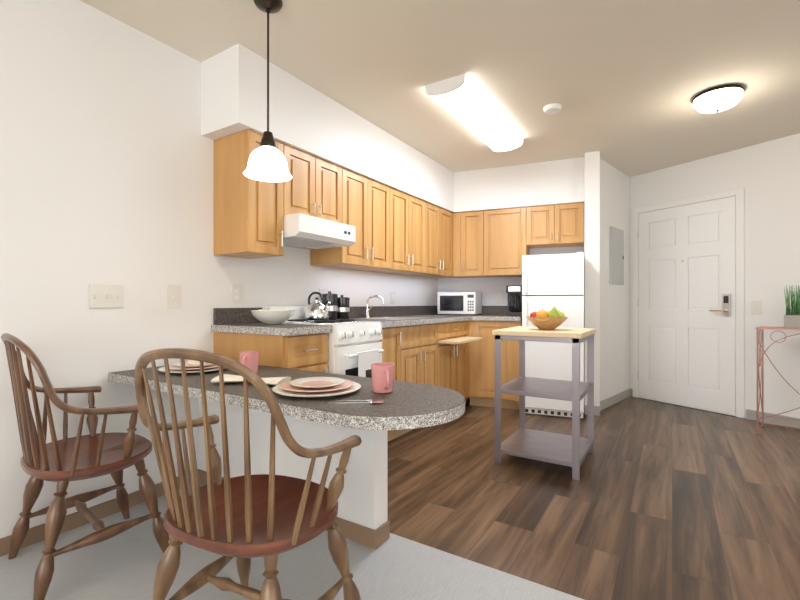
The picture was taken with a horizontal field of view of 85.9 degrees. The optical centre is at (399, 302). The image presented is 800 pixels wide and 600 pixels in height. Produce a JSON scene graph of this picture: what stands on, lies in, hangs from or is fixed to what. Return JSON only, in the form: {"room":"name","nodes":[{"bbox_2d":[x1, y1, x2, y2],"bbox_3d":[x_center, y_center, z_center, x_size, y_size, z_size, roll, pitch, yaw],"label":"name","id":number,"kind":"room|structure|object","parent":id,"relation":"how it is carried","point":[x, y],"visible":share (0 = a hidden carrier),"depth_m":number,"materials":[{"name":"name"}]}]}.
{"room":"kitchen","nodes":[
{"label":"kitchen","id":0,"kind":"room"},
{"bbox_2d":[0,0,437,538],"bbox_3d":[-1.024,-0.184,2.896,0.150,2.460,10.600,0,0,32],"label":"wall","id":1,"kind":"structure","parent":0,"point":[106,162],"depth_m":2.10,"materials":[{"name":"paint"}]},
{"bbox_2d":[0,476,179,556],"bbox_3d":[-2.482,1.006,0.440,0.012,0.069,4.890,0,0,32],"label":"baseboard","id":2,"kind":"structure","parent":1,"relation":"attached to","point":[35,534],"depth_m":1.99,"materials":[{"name":"brown wood"}]},
{"bbox_2d":[89,284,122,307],"bbox_3d":[-1.429,-0.034,2.099,0.015,0.115,0.150,0,0,32],"label":"switch plate","id":3,"kind":"object","parent":1,"relation":"attached to","point":[105,296],"visible":1,"depth_m":2.09,"materials":[{"name":"white plastic"}]},
{"bbox_2d":[167,285,180,307],"bbox_3d":[-1.250,-0.037,2.383,0.015,0.127,0.080,0,0,32],"label":"switch plate","id":4,"kind":"object","parent":1,"relation":"attached to","point":[173,296],"visible":1,"depth_m":2.38,"materials":[{"name":"white plastic"}]},
{"bbox_2d":[231,285,240,302],"bbox_3d":[-1.037,-0.057,2.727,0.008,0.115,0.070,0,0,32],"label":"outlet","id":5,"kind":"object","parent":1,"relation":"attached to","point":[235,293],"visible":1,"depth_m":2.72,"materials":[{"name":"white plastic"}]},
{"bbox_2d":[214,129,285,258],"bbox_3d":[-0.919,-0.637,2.620,0.318,0.696,0.265,0,0,32],"label":"upper cabinet","id":6,"kind":"object","parent":1,"relation":"attached to","point":[249,213],"depth_m":2.52,"materials":[{"name":"brown wood"}]},
{"bbox_2d":[286,145,345,264],"bbox_3d":[-0.700,-0.637,2.967,0.318,0.696,0.555,0,0,32],"label":"upper cabinet","id":7,"kind":"object","parent":1,"relation":"attached to","point":[317,187],"depth_m":2.91,"materials":[{"name":"brown wood"}]},
{"bbox_2d":[284,213,354,249],"bbox_3d":[-0.646,-0.471,2.932,0.446,0.141,0.545,0,0,32],"label":"hood vent","id":8,"kind":"object","parent":7,"relation":"attached to","point":[304,231],"visible":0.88,"depth_m":2.78,"materials":[{"name":"white metal"}]},
{"bbox_2d":[319,288,325,302],"bbox_3d":[-0.612,-0.057,3.398,0.008,0.115,0.070,0,0,32],"label":"outlet","id":9,"kind":"object","parent":1,"relation":"attached to","point":[322,291],"visible":0.38,"depth_m":3.38,"materials":[{"name":"white plastic"}]},
{"bbox_2d":[314,169,393,272],"bbox_3d":[-0.386,-0.637,3.463,0.318,0.696,0.619,0,0,32],"label":"upper cabinet","id":10,"kind":"object","parent":1,"relation":"attached to","point":[369,203],"depth_m":3.41,"materials":[{"name":"brown wood"}]},
{"bbox_2d":[391,291,394,302],"bbox_3d":[-0.071,-0.057,4.252,0.008,0.115,0.070,0,0,32],"label":"outlet","id":11,"kind":"object","parent":1,"relation":"attached to","point":[392,296],"visible":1,"depth_m":4.25,"materials":[{"name":"white plastic"}]},
{"bbox_2d":[386,189,425,276],"bbox_3d":[-0.055,-0.637,3.986,0.318,0.696,0.619,0,0,32],"label":"upper cabinet","id":12,"kind":"object","parent":1,"relation":"attached to","point":[399,232],"depth_m":3.92,"materials":[{"name":"brown wood"}]},
{"bbox_2d":[422,202,453,276],"bbox_3d":[0.275,-0.637,4.509,0.318,0.696,0.618,0,0,32],"label":"upper cabinet","id":13,"kind":"object","parent":1,"relation":"attached to","point":[439,221],"depth_m":4.42,"materials":[{"name":"brown wood"}]},
{"bbox_2d":[0,483,583,599],"bbox_3d":[0.329,1.043,-1.231,6.550,0.006,4.970,0,0,32],"label":"carpet floor","id":14,"kind":"structure","parent":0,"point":[122,565],"depth_m":1.66,"materials":[{"name":"grey carpet"}]},
{"bbox_2d":[1,333,168,599],"bbox_3d":[-1.283,0.580,1.745,0.605,0.938,0.484,0,0,40],"label":"chair","id":15,"kind":"object","parent":14,"relation":"on","point":[64,461],"visible":0.98,"depth_m":1.61,"materials":[{"name":"brown wood"}]},
{"bbox_2d":[135,348,361,599],"bbox_3d":[-0.442,0.580,1.266,0.605,0.938,0.484,0,0,24],"label":"chair","id":16,"kind":"object","parent":14,"relation":"on","point":[248,516],"visible":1,"depth_m":1.15,"materials":[{"name":"brown wood"}]},
{"bbox_2d":[109,365,464,548],"bbox_3d":[-0.543,0.694,1.887,1.738,0.705,0.571,0,0,32],"label":"table","id":17,"kind":"object","parent":14,"relation":"on","point":[321,422],"visible":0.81,"depth_m":1.87,"materials":[{"name":"laminate"}]},
{"bbox_2d":[158,361,225,372],"bbox_3d":[-1.033,0.321,2.180,0.336,0.038,0.336,0,0,32],"label":"plate setting","id":18,"kind":"object","parent":17,"relation":"on","point":[176,368],"visible":0.5,"depth_m":2.10,"materials":[{"name":"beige ceramic"}]},
{"bbox_2d":[187,360,205,364],"bbox_3d":[-1.033,0.286,2.180,0.089,0.031,0.192,0,0,-28],"label":"napkin","id":19,"kind":"object","parent":18,"relation":"on","point":[192,362],"visible":0.33,"depth_m":2.09,"materials":[{"name":"beige fabric"}]},
{"bbox_2d":[239,351,258,373],"bbox_3d":[-0.732,0.288,2.058,0.090,0.105,0.115,0,0,32],"label":"cup","id":20,"kind":"object","parent":17,"relation":"on","point":[248,359],"visible":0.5,"depth_m":2.04,"materials":[{"name":"pink ceramic"}]},
{"bbox_2d":[211,374,290,385],"bbox_3d":[-0.625,0.323,1.815,0.309,0.031,0.144,0,0,12],"label":"napkin","id":21,"kind":"object","parent":17,"relation":"on","point":[276,381],"visible":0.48,"depth_m":1.79,"materials":[{"name":"beige fabric"}]},
{"bbox_2d":[272,377,360,396],"bbox_3d":[-0.319,0.321,1.663,0.336,0.038,0.336,0,0,32],"label":"plate setting","id":22,"kind":"object","parent":17,"relation":"on","point":[317,386],"visible":1,"depth_m":1.61,"materials":[{"name":"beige ceramic"}]},
{"bbox_2d":[328,400,383,403],"bbox_3d":[-0.150,0.338,1.470,0.190,0.004,0.060,0,0,-2],"label":"cutlery","id":23,"kind":"object","parent":17,"relation":"on","point":[366,402],"visible":1,"depth_m":1.47,"materials":[{"name":"silver metal"}]},
{"bbox_2d":[371,363,393,392],"bbox_3d":[-0.061,0.288,1.643,0.108,0.105,0.099,0,0,32],"label":"cup","id":24,"kind":"object","parent":17,"relation":"on","point":[382,377],"visible":1,"depth_m":1.61,"materials":[{"name":"pink ceramic"}]},
{"bbox_2d":[201,44,452,212],"bbox_3d":[-0.204,-1.199,3.730,0.345,0.430,3.066,0,0,32],"label":"soffit","id":25,"kind":"structure","parent":0,"point":[306,118],"depth_m":2.78,"materials":[{"name":"white paint"}]},
{"bbox_2d":[80,0,799,176],"bbox_3d":[1.743,-1.464,1.145,6.800,0.100,10.600,0,0,32],"label":"ceiling","id":26,"kind":"structure","parent":0,"point":[623,83],"depth_m":2.52,"materials":[{"name":"paint"}]},
{"bbox_2d":[243,0,291,181],"bbox_3d":[-0.617,-1.004,2.012,0.220,0.817,0.220,0,0,32],"label":"pendant lamp","id":27,"kind":"object","parent":26,"relation":"hanging from","point":[267,161],"visible":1,"depth_m":1.99,"materials":[{"name":"white glass"}]},
{"bbox_2d":[425,74,522,151],"bbox_3d":[0.611,-1.371,3.246,0.278,0.084,1.240,0,0,32],"label":"fluorescent ceiling light","id":28,"kind":"object","parent":26,"relation":"attached to","point":[462,99],"visible":1,"depth_m":3.03,"materials":[{"name":"white plastic"}]},
{"bbox_2d":[543,103,561,114],"bbox_3d":[1.100,-1.395,3.102,0.124,0.036,0.124,0,0,32],"label":"smoke detector","id":29,"kind":"object","parent":26,"relation":"attached to","point":[552,108],"visible":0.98,"depth_m":3.07,"materials":[{"name":"white plastic"}]},
{"bbox_2d":[692,84,744,112],"bbox_3d":[2.151,-1.353,2.911,0.288,0.120,0.288,0,0,32],"label":"dome ceiling light","id":30,"kind":"object","parent":26,"relation":"attached to","point":[718,99],"visible":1,"depth_m":2.84,"materials":[{"name":"white glass"}]},
{"bbox_2d":[438,246,583,305],"bbox_3d":[1.145,-0.184,4.865,1.717,2.460,0.120,0,0,22],"label":"wall","id":31,"kind":"structure","parent":0,"point":[489,288],"depth_m":4.85,"materials":[{"name":"paint"}]},
{"bbox_2d":[497,293,502,302],"bbox_3d":[1.118,-0.057,4.807,0.070,0.115,0.006,0,0,22],"label":"outlet","id":32,"kind":"object","parent":31,"relation":"attached to","point":[499,297],"visible":1,"depth_m":4.80,"materials":[{"name":"white plastic"}]},
{"bbox_2d":[454,202,583,277],"bbox_3d":[1.236,-0.637,4.591,1.366,0.696,0.540,0,0,32],"label":"upper cabinet","id":33,"kind":"object","parent":31,"relation":"attached to","point":[487,243],"depth_m":4.47,"materials":[{"name":"brown wood"}]},
{"bbox_2d":[453,157,583,212],"bbox_3d":[1.280,-1.199,4.545,1.261,0.430,0.577,0,0,32],"label":"soffit","id":34,"kind":"structure","parent":0,"point":[555,182],"depth_m":4.39,"materials":[{"name":"white paint"}]},
{"bbox_2d":[584,151,599,412],"bbox_3d":[1.910,-0.184,4.297,0.130,2.460,0.590,0,0,22],"label":"wall","id":35,"kind":"structure","parent":0,"point":[591,239],"depth_m":4.02,"materials":[{"name":"paint"}]},
{"bbox_2d":[387,396,799,599],"bbox_3d":[1.743,1.096,1.145,6.800,0.100,10.600,0,0,32],"label":"floor","id":36,"kind":"structure","parent":0,"point":[662,501],"depth_m":2.24,"materials":[{"name":"brown wood"}]},
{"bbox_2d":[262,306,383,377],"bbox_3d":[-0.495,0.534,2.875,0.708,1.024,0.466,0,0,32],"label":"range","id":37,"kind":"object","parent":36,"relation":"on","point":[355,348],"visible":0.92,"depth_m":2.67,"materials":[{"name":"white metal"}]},
{"bbox_2d":[304,292,330,318],"bbox_3d":[-0.573,0.015,3.038,0.214,0.191,0.172,0,0,32],"label":"kettle","id":38,"kind":"object","parent":37,"relation":"on","point":[316,309],"visible":0.98,"depth_m":2.99,"materials":[{"name":"silver metal"}]},
{"bbox_2d":[322,291,337,319],"bbox_3d":[-0.535,0.020,3.267,0.124,0.220,0.124,0,0,32],"label":"canister","id":39,"kind":"object","parent":37,"relation":"on","point":[333,306],"visible":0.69,"depth_m":3.22,"materials":[{"name":"black metal"}]},
{"bbox_2d":[338,295,349,318],"bbox_3d":[-0.458,0.033,3.390,0.124,0.195,0.124,0,0,32],"label":"canister","id":40,"kind":"object","parent":37,"relation":"on","point":[343,307],"visible":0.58,"depth_m":3.33,"materials":[{"name":"black metal"}]},
{"bbox_2d":[213,303,521,441],"bbox_3d":[0.181,0.539,3.615,1.116,1.015,3.124,0,0,32],"label":"base cabinet","id":41,"kind":"object","parent":36,"relation":"on","point":[429,345],"depth_m":3.80,"materials":[{"name":"brown"}]},
{"bbox_2d":[211,323,286,334],"bbox_3d":[-0.767,0.151,2.556,0.645,0.040,0.353,0,0,32],"label":"countertop","id":42,"kind":"structure","parent":41,"relation":"on","point":[216,326],"depth_m":2.40,"materials":[{"name":"grey stone"}]},
{"bbox_2d":[251,309,294,324],"bbox_3d":[-0.773,0.083,2.619,0.260,0.094,0.260,0,0,32],"label":"bowl","id":43,"kind":"object","parent":42,"relation":"on","point":[273,317],"visible":1,"depth_m":2.54,"materials":[{"name":"white ceramic"}]},
{"bbox_2d":[437,292,481,314],"bbox_3d":[0.662,0.007,4.755,0.418,0.245,0.350,0,0,22],"label":"microwave","id":44,"kind":"object","parent":41,"relation":"on","point":[459,302],"visible":1,"depth_m":4.61,"materials":[{"name":"white plastic"}]},
{"bbox_2d":[506,285,522,315],"bbox_3d":[1.215,-0.028,4.531,0.170,0.315,0.265,0,0,22],"label":"coffee maker","id":45,"kind":"object","parent":41,"relation":"on","point":[514,292],"visible":0.98,"depth_m":4.47,"materials":[{"name":"grey plastic"}]},
{"bbox_2d":[492,326,595,480],"bbox_3d":[0.983,0.612,2.898,0.544,0.868,0.574,0,0,32],"label":"cart","id":46,"kind":"object","parent":36,"relation":"on","point":[574,450],"visible":0.98,"depth_m":2.79,"materials":[{"name":"silver metal"}]},
{"bbox_2d":[526,307,567,329],"bbox_3d":[0.983,0.098,2.881,0.270,0.159,0.270,0,0,32],"label":"fruit bowl","id":47,"kind":"object","parent":46,"relation":"on","point":[552,319],"visible":1,"depth_m":2.81,"materials":[{"name":"brown wood"}]},
{"bbox_2d":[522,252,583,418],"bbox_3d":[1.514,0.294,4.228,0.533,1.503,0.720,0,0,22],"label":"fridge","id":48,"kind":"object","parent":36,"relation":"on","point":[551,281],"visible":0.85,"depth_m":3.93,"materials":[{"name":"white metal"}]},
{"bbox_2d":[755,326,799,434],"bbox_3d":[3.168,0.622,3.302,0.314,0.851,0.644,0,0,-44],"label":"console table","id":49,"kind":"object","parent":36,"relation":"on","point":[759,364],"visible":0.98,"depth_m":3.42,"materials":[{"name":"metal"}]},
{"bbox_2d":[784,285,799,327],"bbox_3d":[3.091,0.025,3.364,0.103,0.340,0.128,0,0,-44],"label":"potted plant","id":50,"kind":"object","parent":49,"relation":"on","point":[792,318],"visible":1,"depth_m":3.36,"materials":[{"name":"green plant"}]},
{"bbox_2d":[600,158,629,400],"bbox_3d":[2.267,-0.184,4.545,0.040,2.460,0.958,0,0,45],"label":"wall","id":51,"kind":"structure","parent":0,"point":[615,300],"depth_m":4.47,"materials":[{"name":"paint"}]},
{"bbox_2d":[598,389,631,411],"bbox_3d":[2.276,1.004,4.505,0.222,0.085,0.894,0,0,32],"label":"baseboard","id":52,"kind":"structure","parent":51,"relation":"attached to","point":[627,393],"depth_m":4.46,"materials":[{"name":"grey wood"}]},
{"bbox_2d":[610,226,623,284],"bbox_3d":[2.287,-0.489,4.520,0.022,0.590,0.400,0,0,45],"label":"panel","id":53,"kind":"object","parent":51,"relation":"attached to","point":[616,256],"visible":1,"depth_m":4.49,"materials":[{"name":"grey metal"}]},
{"bbox_2d":[630,133,799,417],"bbox_3d":[3.977,-0.184,2.582,0.120,2.460,5.305,0,0,-30],"label":"wall","id":54,"kind":"structure","parent":0,"point":[766,175],"depth_m":3.78,"materials":[{"name":"paint"}]},
{"bbox_2d":[637,196,735,415],"bbox_3d":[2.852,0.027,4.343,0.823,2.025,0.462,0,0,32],"label":"entry door","id":55,"kind":"structure","parent":54,"relation":"in","point":[686,302],"depth_m":4.30,"materials":[{"name":"white wood"}]},
{"bbox_2d":[633,187,744,417],"bbox_3d":[2.864,-0.004,4.352,0.018,2.099,1.039,0,0,-30],"label":"door frame","id":56,"kind":"structure","parent":54,"relation":"attached to","point":[739,193],"depth_m":3.95,"materials":[{"name":"white wood"}]},
{"bbox_2d":[751,300,761,313],"bbox_3d":[3.175,0.036,3.831,0.068,0.120,0.038,0,0,32],"label":"light switch","id":57,"kind":"object","parent":54,"relation":"attached to","point":[756,306],"visible":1,"depth_m":3.83,"materials":[{"name":"white plastic"}]},
{"bbox_2d":[746,409,799,428],"bbox_3d":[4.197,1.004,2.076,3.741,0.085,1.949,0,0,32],"label":"baseboard","id":58,"kind":"structure","parent":54,"relation":"attached to","point":[750,414],"depth_m":3.71,"materials":[{"name":"grey wood"}]}
]}

